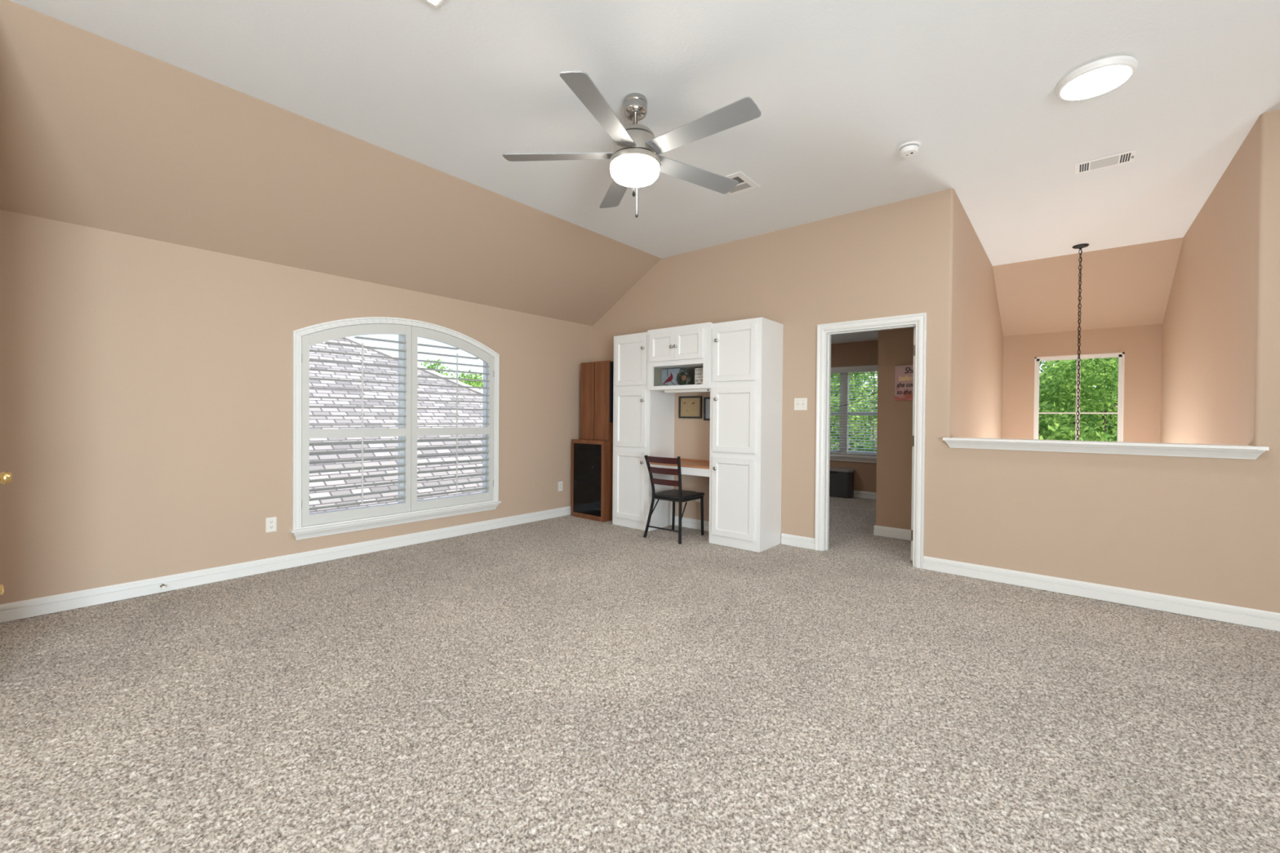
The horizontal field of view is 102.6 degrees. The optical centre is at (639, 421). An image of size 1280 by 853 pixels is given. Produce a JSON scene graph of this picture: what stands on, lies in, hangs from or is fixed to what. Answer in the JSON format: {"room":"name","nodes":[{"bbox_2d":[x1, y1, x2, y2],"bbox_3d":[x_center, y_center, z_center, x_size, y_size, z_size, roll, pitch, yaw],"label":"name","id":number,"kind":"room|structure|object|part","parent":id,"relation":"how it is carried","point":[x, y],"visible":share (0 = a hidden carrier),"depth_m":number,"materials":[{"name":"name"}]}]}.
{"room":"upstairs loft room","nodes":[
{"label":"upstairs loft room","id":0,"kind":"room"},
{"bbox_2d":[0,209,592,604],"bbox_3d":[-2.100,0.063,5.048,0.150,2.805,11.900,1,1,40],"label":"wall","id":1,"kind":"structure","parent":0,"point":[146,384],"depth_m":3.56,"materials":[{"name":"beige paint"}]},
{"bbox_2d":[160,583,165,589],"bbox_3d":[-3.253,1.127,3.495,0.070,0.024,0.024,1,1,40],"label":"door stop","id":2,"kind":"object","parent":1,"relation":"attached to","point":[162,586],"visible":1,"depth_m":3.48,"materials":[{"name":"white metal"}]},
{"bbox_2d":[266,516,276,532],"bbox_3d":[-2.882,0.805,4.005,0.007,0.115,0.070,1,1,40],"label":"wall outlet","id":3,"kind":"object","parent":1,"relation":"attached to","point":[271,522],"visible":1,"depth_m":4.00,"materials":[{"name":"white plastic"}]},
{"bbox_2d":[0,506,571,622],"bbox_3d":[-3.200,1.119,3.625,0.017,0.104,8.000,1,1,40],"label":"baseboard","id":4,"kind":"structure","parent":1,"relation":"attached to","point":[24,609],"depth_m":3.83,"materials":[{"name":"white paint"}]},
{"bbox_2d":[289,316,501,540],"bbox_3d":[-2.201,-0.004,4.870,0.193,1.915,1.956,1,1,40],"label":"window","id":5,"kind":"structure","parent":1,"relation":"in","point":[300,532],"depth_m":4.70,"materials":[{"name":"white paint"}]},
{"bbox_2d":[301,324,411,526],"bbox_3d":[-2.460,-0.025,4.497,0.110,1.751,0.904,1,1,42],"label":"shutter panel","id":6,"kind":"object","parent":5,"relation":"attached to","point":[307,519],"visible":1,"depth_m":4.46,"materials":[{"name":"white paint"}]},
{"bbox_3d":[-2.453,-0.757,4.494,0.028,0.284,0.795,1,1,40],"label":"rail","id":7,"kind":"part","parent":6,"relation":"part of","materials":[{"name":"white paint"}]},
{"bbox_3d":[-2.460,0.100,4.503,0.028,0.075,0.795,1,1,40],"label":"rail","id":8,"kind":"part","parent":6,"relation":"part of","materials":[{"name":"white paint"}]},
{"bbox_3d":[-2.465,0.807,4.510,0.028,0.088,0.795,1,1,40],"label":"rail","id":9,"kind":"part","parent":6,"relation":"part of","materials":[{"name":"white paint"}]},
{"bbox_3d":[-2.420,-0.322,4.468,0.011,0.730,0.012,1,1,40],"label":"tilt rod","id":10,"kind":"part","parent":6,"relation":"part of","materials":[{"name":"white paint"}]},
{"bbox_3d":[-2.423,0.423,4.473,0.011,0.580,0.012,1,1,40],"label":"tilt rod","id":11,"kind":"part","parent":6,"relation":"part of","materials":[{"name":"white paint"}]},
{"bbox_3d":[-2.156,0.877,4.835,0.058,0.020,1.956,1,1,40],"label":"sill","id":12,"kind":"part","parent":5,"relation":"part of","materials":[{"name":"white paint"}]},
{"bbox_2d":[410,325,493,511],"bbox_3d":[-1.878,-0.027,5.191,0.110,1.751,0.905,1,1,42],"label":"shutter panel","id":13,"kind":"object","parent":5,"relation":"attached to","point":[416,331],"visible":1,"depth_m":5.14,"materials":[{"name":"white paint"}]},
{"bbox_3d":[-1.881,0.098,5.193,0.028,0.075,0.787,1,1,40],"label":"rail","id":14,"kind":"part","parent":13,"relation":"part of","materials":[{"name":"white paint"}]},
{"bbox_3d":[-1.887,0.805,5.200,0.028,0.088,0.787,1,1,40],"label":"rail","id":15,"kind":"part","parent":13,"relation":"part of","materials":[{"name":"white paint"}]},
{"bbox_3d":[-1.875,-0.759,5.185,0.028,0.284,0.787,1,1,40],"label":"rail","id":16,"kind":"part","parent":13,"relation":"part of","materials":[{"name":"white paint"}]},
{"bbox_3d":[-1.841,-0.323,5.158,0.011,0.729,0.012,1,1,40],"label":"tilt rod","id":17,"kind":"part","parent":13,"relation":"part of","materials":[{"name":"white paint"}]},
{"bbox_3d":[-1.844,0.421,5.163,0.011,0.580,0.012,1,1,40],"label":"tilt rod","id":18,"kind":"part","parent":13,"relation":"part of","materials":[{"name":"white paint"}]},
{"bbox_2d":[558,481,562,491],"bbox_3d":[-0.975,0.793,6.283,0.007,0.115,0.070,1,1,40],"label":"wall outlet","id":19,"kind":"object","parent":1,"relation":"attached to","point":[560,483],"visible":1,"depth_m":6.28,"materials":[{"name":"white plastic"}]},
{"bbox_2d":[0,0,1183,343],"bbox_3d":[0.303,-1.596,3.370,5.950,0.781,12.420,1,1,40],"label":"ceiling","id":20,"kind":"structure","parent":0,"point":[96,131],"depth_m":3.59,"materials":[{"name":"beige paint"}]},
{"bbox_2d":[0,496,1279,852],"bbox_3d":[1.423,1.207,4.176,6.400,0.019,8.460,1,1,40],"label":"floor","id":21,"kind":"structure","parent":0,"point":[567,683],"depth_m":2.15,"materials":[{"name":"beige carpet"}]},
{"bbox_2d":[571,439,613,522],"bbox_3d":[-0.506,0.693,6.282,0.555,0.945,0.395,1,1,40],"label":"wooden cabinet","id":22,"kind":"object","parent":21,"relation":"on","point":[592,460],"visible":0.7,"depth_m":6.08,"materials":[{"name":"brown wood"}]},
{"bbox_3d":[-0.633,0.689,6.139,0.473,0.843,0.005,1,1,40],"label":"glass door","id":23,"kind":"part","parent":22,"relation":"part of","materials":[{"name":"black glass"}]},
{"bbox_2d":[580,361,595,439],"bbox_3d":[-0.544,-0.251,6.362,0.242,0.941,0.305,1,1,40],"label":"loudspeaker","id":24,"kind":"object","parent":22,"relation":"on","point":[588,369],"visible":0.46,"depth_m":6.25,"materials":[{"name":"brown wood"}]},
{"bbox_2d":[594,360,613,440],"bbox_3d":[-0.353,-0.248,6.199,0.244,0.941,0.310,1,1,40],"label":"loudspeaker","id":25,"kind":"object","parent":22,"relation":"on","point":[604,370],"visible":0.58,"depth_m":6.06,"materials":[{"name":"brown wood"}]},
{"bbox_2d":[609,361,613,422],"bbox_3d":[-0.264,-0.347,6.124,0.014,0.712,0.272,1,1,40],"label":"grille","id":26,"kind":"object","parent":25,"relation":"attached to","point":[611,363],"depth_m":6.03,"materials":[{"name":"black fabric"}]},
{"bbox_2d":[612,332,675,531],"bbox_3d":[0.024,0.104,5.806,0.535,2.140,0.509,1,1,40],"label":"tall cabinet","id":27,"kind":"object","parent":21,"relation":"on","point":[643,419],"visible":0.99,"depth_m":5.65,"materials":[{"name":"white paint"}]},
{"bbox_3d":[-0.117,0.704,5.657,0.444,0.748,0.020,1,1,40],"label":"door","id":28,"kind":"part","parent":27,"relation":"part of","materials":[{"name":"white paint"}]},
{"bbox_3d":[-0.107,-0.659,5.644,0.444,0.520,0.020,1,1,40],"label":"door","id":29,"kind":"part","parent":27,"relation":"part of","materials":[{"name":"white paint"}]},
{"bbox_3d":[-0.112,-0.031,5.650,0.444,0.612,0.020,1,1,40],"label":"door","id":30,"kind":"part","parent":27,"relation":"part of","materials":[{"name":"white paint"}]},
{"bbox_2d":[643,454,704,544],"bbox_3d":[0.360,0.758,5.255,0.448,0.855,0.520,1,1,40],"label":"chair","id":31,"kind":"object","parent":21,"relation":"on","point":[679,495],"visible":1,"depth_m":5.12,"materials":[{"name":"black metal"}]},
{"bbox_3d":[0.094,0.761,5.218,0.117,0.846,0.052,0,1,-14],"label":"leg","id":32,"kind":"part","parent":31,"relation":"part of","materials":[{"name":"black metal"}]},
{"bbox_3d":[0.363,0.972,5.551,0.041,0.417,0.040,1,1,40],"label":"leg","id":33,"kind":"part","parent":31,"relation":"part of","materials":[{"name":"black metal"}]},
{"bbox_3d":[0.382,0.776,5.275,0.386,0.022,0.408,1,1,40],"label":"seat frame","id":34,"kind":"part","parent":31,"relation":"part of","materials":[{"name":"black metal"}]},
{"bbox_3d":[0.394,0.749,5.281,0.412,0.030,0.435,1,1,40],"label":"seat","id":35,"kind":"part","parent":31,"relation":"part of","materials":[{"name":"black plastic"}]},
{"bbox_3d":[0.387,0.761,4.968,0.040,0.853,0.106,1,1,19],"label":"leg","id":36,"kind":"part","parent":31,"relation":"part of","materials":[{"name":"black metal"}]},
{"bbox_3d":[0.646,0.976,5.325,0.025,0.416,0.047,1,1,40],"label":"leg","id":37,"kind":"part","parent":31,"relation":"part of","materials":[{"name":"black metal"}]},
{"bbox_2d":[708,317,782,552],"bbox_3d":[1.015,0.120,4.976,0.544,2.140,0.509,1,1,40],"label":"tall cabinet","id":38,"kind":"object","parent":21,"relation":"on","point":[746,392],"visible":1,"depth_m":4.81,"materials":[{"name":"white paint"}]},
{"bbox_3d":[0.873,0.719,4.828,0.452,0.748,0.020,1,1,40],"label":"door","id":39,"kind":"part","parent":38,"relation":"part of","materials":[{"name":"white paint"}]},
{"bbox_3d":[0.879,-0.015,4.821,0.452,0.612,0.020,1,1,40],"label":"door","id":40,"kind":"part","parent":38,"relation":"part of","materials":[{"name":"white paint"}]},
{"bbox_3d":[0.883,-0.643,4.815,0.452,0.520,0.020,1,1,40],"label":"door","id":41,"kind":"part","parent":38,"relation":"part of","materials":[{"name":"white paint"}]},
{"bbox_2d":[829,467,855,497],"bbox_3d":[2.924,0.954,8.195,0.947,0.440,0.179,1,1,40],"label":"storage chest","id":42,"kind":"object","parent":21,"relation":"on","point":[841,480],"visible":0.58,"depth_m":7.94,"materials":[{"name":"black"}]},
{"bbox_3d":[2.926,0.754,8.193,0.947,0.040,0.178,1,1,40],"label":"lid","id":43,"kind":"part","parent":42,"relation":"part of","materials":[{"name":"grey"}]},
{"bbox_2d":[9,0,1279,266],"bbox_3d":[1.192,-1.902,1.600,7.022,0.120,10.850,1,1,40],"label":"ceiling","id":44,"kind":"structure","parent":0,"point":[454,87],"depth_m":2.88,"materials":[{"name":"white paint"}]},
{"bbox_2d":[424,0,444,8],"bbox_3d":[-0.883,-1.854,1.999,0.420,0.015,0.420,1,1,40],"label":"recessed light","id":45,"kind":"object","parent":44,"relation":"in","point":[436,3],"visible":1,"depth_m":2.26,"materials":[{"name":"white plastic"}]},
{"bbox_2d":[428,0,439,4],"bbox_3d":[-0.884,-1.847,1.999,0.390,0.002,0.390,1,1,40],"label":"diffuser","id":46,"kind":"object","parent":45,"relation":"attached to","point":[431,2],"depth_m":2.26,"materials":[{"name":"white"}]},
{"bbox_2d":[502,71,760,217],"bbox_3d":[0.016,-1.551,2.942,1.426,0.626,1.487,1,1,40],"label":"ceiling fan","id":47,"kind":"object","parent":44,"relation":"hanging from","point":[635,161],"visible":1,"depth_m":2.85,"materials":[{"name":"silver metal"}]},
{"bbox_3d":[-0.463,-1.549,2.996,0.668,0.035,0.140,0,1,3],"label":"blade","id":48,"kind":"part","parent":47,"relation":"part of","materials":[{"name":"silver metal"}]},
{"bbox_3d":[-0.184,-1.543,2.569,0.140,0.035,0.668,1,1,21],"label":"blade","id":49,"kind":"part","parent":47,"relation":"part of","materials":[{"name":"silver metal"}]},
{"bbox_3d":[-0.142,-1.551,3.393,0.140,0.035,0.668,0,1,-15],"label":"blade","id":50,"kind":"part","parent":47,"relation":"part of","materials":[{"name":"silver metal"}]},
{"bbox_3d":[-0.033,-1.390,2.829,0.003,0.215,0.003,1,1,40],"label":"pull chain","id":51,"kind":"part","parent":47,"relation":"part of","materials":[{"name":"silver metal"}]},
{"bbox_3d":[-0.030,-1.440,2.975,0.286,0.086,0.286,1,1,40],"label":"light globe","id":52,"kind":"part","parent":47,"relation":"part of","materials":[{"name":"white glass"}]},
{"bbox_3d":[0.335,-1.545,3.211,0.668,0.035,0.140,0,1,-33],"label":"blade","id":53,"kind":"part","parent":47,"relation":"part of","materials":[{"name":"silver metal"}]},
{"bbox_3d":[0.311,-1.541,2.706,0.669,0.035,0.140,1,1,40],"label":"blade","id":54,"kind":"part","parent":47,"relation":"part of","materials":[{"name":"silver metal"}]},
{"bbox_2d":[724,171,759,195],"bbox_3d":[0.747,-1.865,4.027,0.270,0.006,0.320,1,1,40],"label":"ceiling vent","id":55,"kind":"object","parent":44,"relation":"in","point":[745,184],"visible":0.56,"depth_m":4.02,"materials":[{"name":"white metal"}]},
{"bbox_2d":[897,141,920,157],"bbox_3d":[1.816,-1.830,3.459,0.144,0.052,0.144,1,1,40],"label":"smoke detector","id":56,"kind":"object","parent":44,"relation":"attached to","point":[912,148],"visible":1,"depth_m":3.43,"materials":[{"name":"white plastic"}]},
{"bbox_2d":[1071,243,1088,440],"bbox_3d":[4.626,-0.279,5.408,0.660,3.146,0.579,0,1,-20],"label":"chandelier","id":57,"kind":"object","parent":44,"relation":"hanging from","point":[1079,246],"visible":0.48,"depth_m":5.40,"materials":[{"name":"brown metal"}]},
{"bbox_3d":[4.627,-0.489,5.406,0.027,2.648,0.027,0,1,-34],"label":"chain","id":58,"kind":"part","parent":57,"relation":"part of","materials":[{"name":"brown metal"}]},
{"bbox_2d":[1055,55,1137,101],"bbox_3d":[2.437,-1.826,2.743,0.330,0.036,0.330,1,1,40],"label":"recessed light","id":59,"kind":"object","parent":44,"relation":"in","point":[1098,77],"visible":1,"depth_m":2.71,"materials":[{"name":"white plastic"}]},
{"bbox_2d":[1061,65,1131,98],"bbox_3d":[2.437,-1.813,2.744,0.282,0.010,0.282,1,1,40],"label":"diffuser","id":60,"kind":"object","parent":59,"relation":"attached to","point":[1086,82],"depth_m":2.72,"materials":[{"name":"white plastic"}]},
{"bbox_2d":[1074,149,1137,174],"bbox_3d":[3.301,-1.836,3.643,0.320,0.018,0.200,1,1,40],"label":"ceiling vent","id":61,"kind":"object","parent":44,"relation":"in","point":[1129,156],"visible":1,"depth_m":3.63,"materials":[{"name":"white metal"}]},
{"bbox_2d":[829,340,878,498],"bbox_3d":[3.200,0.106,8.201,3.930,2.740,0.140,1,1,40],"label":"wall","id":62,"kind":"structure","parent":0,"point":[860,353],"depth_m":7.95,"materials":[{"name":"beige paint"}]},
{"bbox_2d":[829,364,877,462],"bbox_3d":[3.200,-0.121,8.142,2.220,1.485,0.190,1,1,40],"label":"window","id":63,"kind":"structure","parent":62,"relation":"in","point":[834,456],"depth_m":8.07,"materials":[{"name":"white paint"}]},
{"bbox_3d":[3.172,0.569,8.122,2.220,0.105,0.120,1,1,40],"label":"sill","id":64,"kind":"part","parent":63,"relation":"part of","materials":[{"name":"white paint"}]},
{"bbox_2d":[830,368,877,455],"bbox_3d":[3.184,-0.156,8.123,2.020,1.321,0.060,1,1,40],"label":"window blind","id":65,"kind":"object","parent":63,"relation":"attached to","point":[867,369],"visible":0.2,"depth_m":7.98,"materials":[{"name":"white plastic"}]},
{"bbox_3d":[3.179,0.494,8.129,2.000,0.020,0.050,1,1,40],"label":"rail","id":66,"kind":"part","parent":65,"relation":"part of","materials":[{"name":"white plastic"}]},
{"bbox_3d":[3.179,-0.173,8.115,2.180,1.380,0.018,1,1,40],"label":"casing","id":67,"kind":"part","parent":63,"relation":"part of","materials":[{"name":"white paint"}]},
{"bbox_2d":[853,490,911,540],"bbox_3d":[2.328,1.127,7.178,3.930,0.104,2.554,1,1,40],"label":"baseboard","id":68,"kind":"structure","parent":62,"relation":"attached to","point":[886,531],"depth_m":5.33,"materials":[{"name":"white paint"}]},
{"bbox_2d":[875,326,915,541],"bbox_3d":[3.579,0.004,6.138,0.703,2.490,2.537,1,1,40],"label":"wall","id":69,"kind":"structure","parent":0,"point":[895,346],"depth_m":5.29,"materials":[{"name":"beige paint"}]},
{"bbox_2d":[894,364,913,400],"bbox_3d":[2.731,-0.393,5.178,0.280,0.355,0.020,1,1,40],"label":"poster","id":70,"kind":"object","parent":69,"relation":"attached to","point":[904,375],"visible":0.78,"depth_m":5.21,"materials":[{"name":"pink paper"}]},
{"bbox_2d":[591,108,1279,613],"bbox_3d":[2.535,-0.223,4.114,8.150,3.466,0.120,1,1,40],"label":"wall","id":71,"kind":"structure","parent":0,"point":[1197,528],"depth_m":4.03,"materials":[{"name":"beige paint"}]},
{"bbox_2d":[649,457,709,476],"bbox_3d":[0.534,0.477,5.420,0.749,0.120,0.446,1,1,40],"label":"desk","id":72,"kind":"object","parent":71,"relation":"attached to","point":[688,466],"visible":0.5,"depth_m":5.21,"materials":[{"name":"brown wood"}]},
{"bbox_2d":[647,322,711,391],"bbox_3d":[0.514,-0.649,5.370,0.784,0.638,0.542,1,1,40],"label":"upper cabinet","id":73,"kind":"object","parent":71,"relation":"attached to","point":[687,347],"visible":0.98,"depth_m":5.20,"materials":[{"name":"white paint"}]},
{"bbox_3d":[0.228,-0.775,5.319,0.328,0.296,0.020,1,1,40],"label":"door","id":74,"kind":"part","parent":73,"relation":"part of","materials":[{"name":"white paint"}]},
{"bbox_2d":[661,368,679,386],"bbox_3d":[0.330,-0.470,5.525,0.238,0.195,0.022,1,1,40],"label":"painting","id":75,"kind":"object","parent":73,"relation":"in","point":[668,376],"visible":0.84,"depth_m":5.52,"materials":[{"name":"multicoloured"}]},
{"bbox_2d":[676,369,690,385],"bbox_3d":[0.468,-0.458,5.380,0.174,0.174,0.074,1,1,40],"label":"decorative plate","id":76,"kind":"object","parent":73,"relation":"in","point":[683,377],"visible":0.84,"depth_m":5.37,"materials":[{"name":"ceramic"}]},
{"bbox_2d":[664,388,710,393],"bbox_3d":[0.504,-0.312,5.230,0.560,0.031,0.116,1,1,40],"label":"light","id":77,"kind":"object","parent":73,"relation":"attached to","point":[698,390],"visible":0.79,"depth_m":5.18,"materials":[{"name":"white plastic"}]},
{"bbox_3d":[0.485,-0.771,5.103,0.336,0.296,0.020,1,1,40],"label":"door","id":78,"kind":"part","parent":73,"relation":"part of","materials":[{"name":"white paint"}]},
{"bbox_2d":[694,368,702,384],"bbox_3d":[0.629,-0.456,5.232,0.150,0.178,0.021,1,1,40],"label":"block","id":79,"kind":"object","parent":73,"relation":"in","point":[698,371],"visible":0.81,"depth_m":5.24,"materials":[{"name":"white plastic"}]},
{"bbox_2d":[678,395,702,418],"bbox_3d":[0.557,-0.158,5.677,0.301,0.244,0.021,1,1,40],"label":"picture frame","id":80,"kind":"object","parent":71,"relation":"attached to","point":[690,406],"visible":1,"depth_m":5.67,"materials":[{"name":"black wood"}]},
{"bbox_2d":[680,397,699,416],"bbox_3d":[0.559,-0.158,5.681,0.263,0.206,0.010,1,1,40],"label":"print","id":81,"kind":"object","parent":80,"relation":"attached to","point":[690,406],"depth_m":5.68,"materials":[{"name":"brown paper"}]},
{"bbox_2d":[703,396,710,420],"bbox_3d":[0.812,-0.137,5.464,0.303,0.250,0.021,1,1,40],"label":"picture frame","id":82,"kind":"object","parent":71,"relation":"attached to","point":[706,400],"visible":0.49,"depth_m":5.53,"materials":[{"name":"black"}]},
{"bbox_2d":[705,399,710,418],"bbox_3d":[0.815,-0.137,5.467,0.265,0.212,0.010,1,1,40],"label":"print","id":83,"kind":"object","parent":82,"relation":"attached to","point":[707,401],"depth_m":5.53},
{"bbox_2d":[794,397,807,410],"bbox_3d":[1.526,-0.166,4.872,0.126,0.116,0.013,1,1,40],"label":"light switch","id":84,"kind":"object","parent":71,"relation":"attached to","point":[800,404],"visible":1,"depth_m":4.87,"materials":[{"name":"white plastic"}]},
{"bbox_2d":[814,312,926,568],"bbox_3d":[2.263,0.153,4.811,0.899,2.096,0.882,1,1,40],"label":"door frame","id":85,"kind":"structure","parent":71,"relation":"in","point":[824,331],"depth_m":4.43,"materials":[{"name":"white paint"}]},
{"bbox_2d":[674,515,1279,631],"bbox_3d":[2.423,1.157,4.123,8.000,0.104,0.017,1,1,40],"label":"baseboard","id":86,"kind":"structure","parent":71,"relation":"attached to","point":[1270,620],"depth_m":3.52,"materials":[{"name":"white paint"}]},
{"bbox_2d":[942,437,1269,459],"bbox_3d":[3.105,0.177,3.608,1.662,0.080,0.225,1,1,40],"label":"trim","id":87,"kind":"structure","parent":71,"relation":"attached to","point":[1184,450],"depth_m":3.44,"materials":[{"name":"white paint"}]},
{"bbox_2d":[946,188,1003,438],"bbox_3d":[3.793,0.996,5.771,0.120,5.916,4.270,1,1,40],"label":"wall","id":88,"kind":"structure","parent":0,"point":[975,329],"depth_m":4.88,"materials":[{"name":"beige paint"}]},
{"bbox_2d":[1001,324,1162,442],"bbox_3d":[5.764,1.372,6.808,1.580,5.175,0.150,1,1,40],"label":"wall","id":89,"kind":"structure","parent":0,"point":[1142,345],"depth_m":6.55,"materials":[{"name":"beige paint"}]},
{"bbox_2d":[1033,352,1124,441],"bbox_3d":[5.774,-0.058,6.773,0.895,1.635,0.124,1,1,40],"label":"window","id":90,"kind":"structure","parent":89,"relation":"in","point":[1121,356],"depth_m":6.75,"materials":[{"name":"white paint"}]},
{"bbox_2d":[1160,111,1267,446],"bbox_3d":[5.104,1.016,4.673,0.140,5.916,4.270,1,1,40],"label":"wall","id":91,"kind":"structure","parent":0,"point":[1213,322],"depth_m":3.77,"materials":[{"name":"beige paint"}]},
{"bbox_3d":[-4.366,-0.250,1.441,1.300,3.466,3.160,1,1,40],"label":"wall","id":92,"kind":"structure","parent":0,"visible":0},
{"bbox_2d":[0,471,12,595],"bbox_3d":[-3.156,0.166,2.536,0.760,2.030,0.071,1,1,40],"label":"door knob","id":93,"kind":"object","parent":92,"relation":"in","point":[6,477],"depth_m":2.33,"materials":[{"name":"gold metal"}]},
{"bbox_3d":[-2.921,0.767,2.329,0.060,0.060,0.038,1,1,40],"label":"knob","id":94,"kind":"part","parent":93,"relation":"part of","materials":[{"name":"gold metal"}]},
{"bbox_3d":[-2.909,0.257,2.334,0.064,0.064,0.063,1,1,40],"label":"knob","id":95,"kind":"part","parent":93,"relation":"part of","materials":[{"name":"gold metal"}]},
{"label":"outside","id":96,"kind":"structure","parent":0,"visible":0},
{"bbox_3d":[-0.662,4.261,6.727,120.000,0.200,120.000,1,1,40],"label":"ground","id":97,"kind":"structure","parent":96,"visible":0},
{"bbox_2d":[309,336,483,513],"bbox_3d":[-9.025,0.792,10.281,14.132,6.541,18.727,1,1,40],"label":"roof","id":98,"kind":"structure","parent":97,"relation":"on","point":[350,340],"depth_m":9.44,"materials":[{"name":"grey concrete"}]},
{"bbox_2d":[420,359,483,391],"bbox_3d":[-8.558,0.719,21.430,4.991,6.498,5.215,0,1,-9],"label":"tree","id":99,"kind":"object","parent":97,"relation":"on","point":[474,384],"visible":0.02,"depth_m":20.66,"materials":[{"name":"green plant"}]},
{"bbox_2d":[830,372,877,449],"bbox_3d":[4.662,0.695,12.860,3.962,6.913,4.420,1,1,40],"label":"tree","id":100,"kind":"object","parent":97,"relation":"on","point":[855,381],"visible":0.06,"depth_m":11.65,"materials":[{"name":"green plant"}]},
{"bbox_2d":[830,371,877,451],"bbox_3d":[6.778,0.165,20.422,6.460,7.861,6.044,0,1,1],"label":"tree","id":101,"kind":"object","parent":97,"relation":"on","point":[871,373],"visible":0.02,"depth_m":19.15,"materials":[{"name":"green plant"}]},
{"bbox_2d":[1038,357,1118,441],"bbox_3d":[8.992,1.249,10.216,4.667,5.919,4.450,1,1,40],"label":"tree","id":102,"kind":"object","parent":97,"relation":"on","point":[1053,429],"visible":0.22,"depth_m":10.00,"materials":[{"name":"green plant"}]}
]}

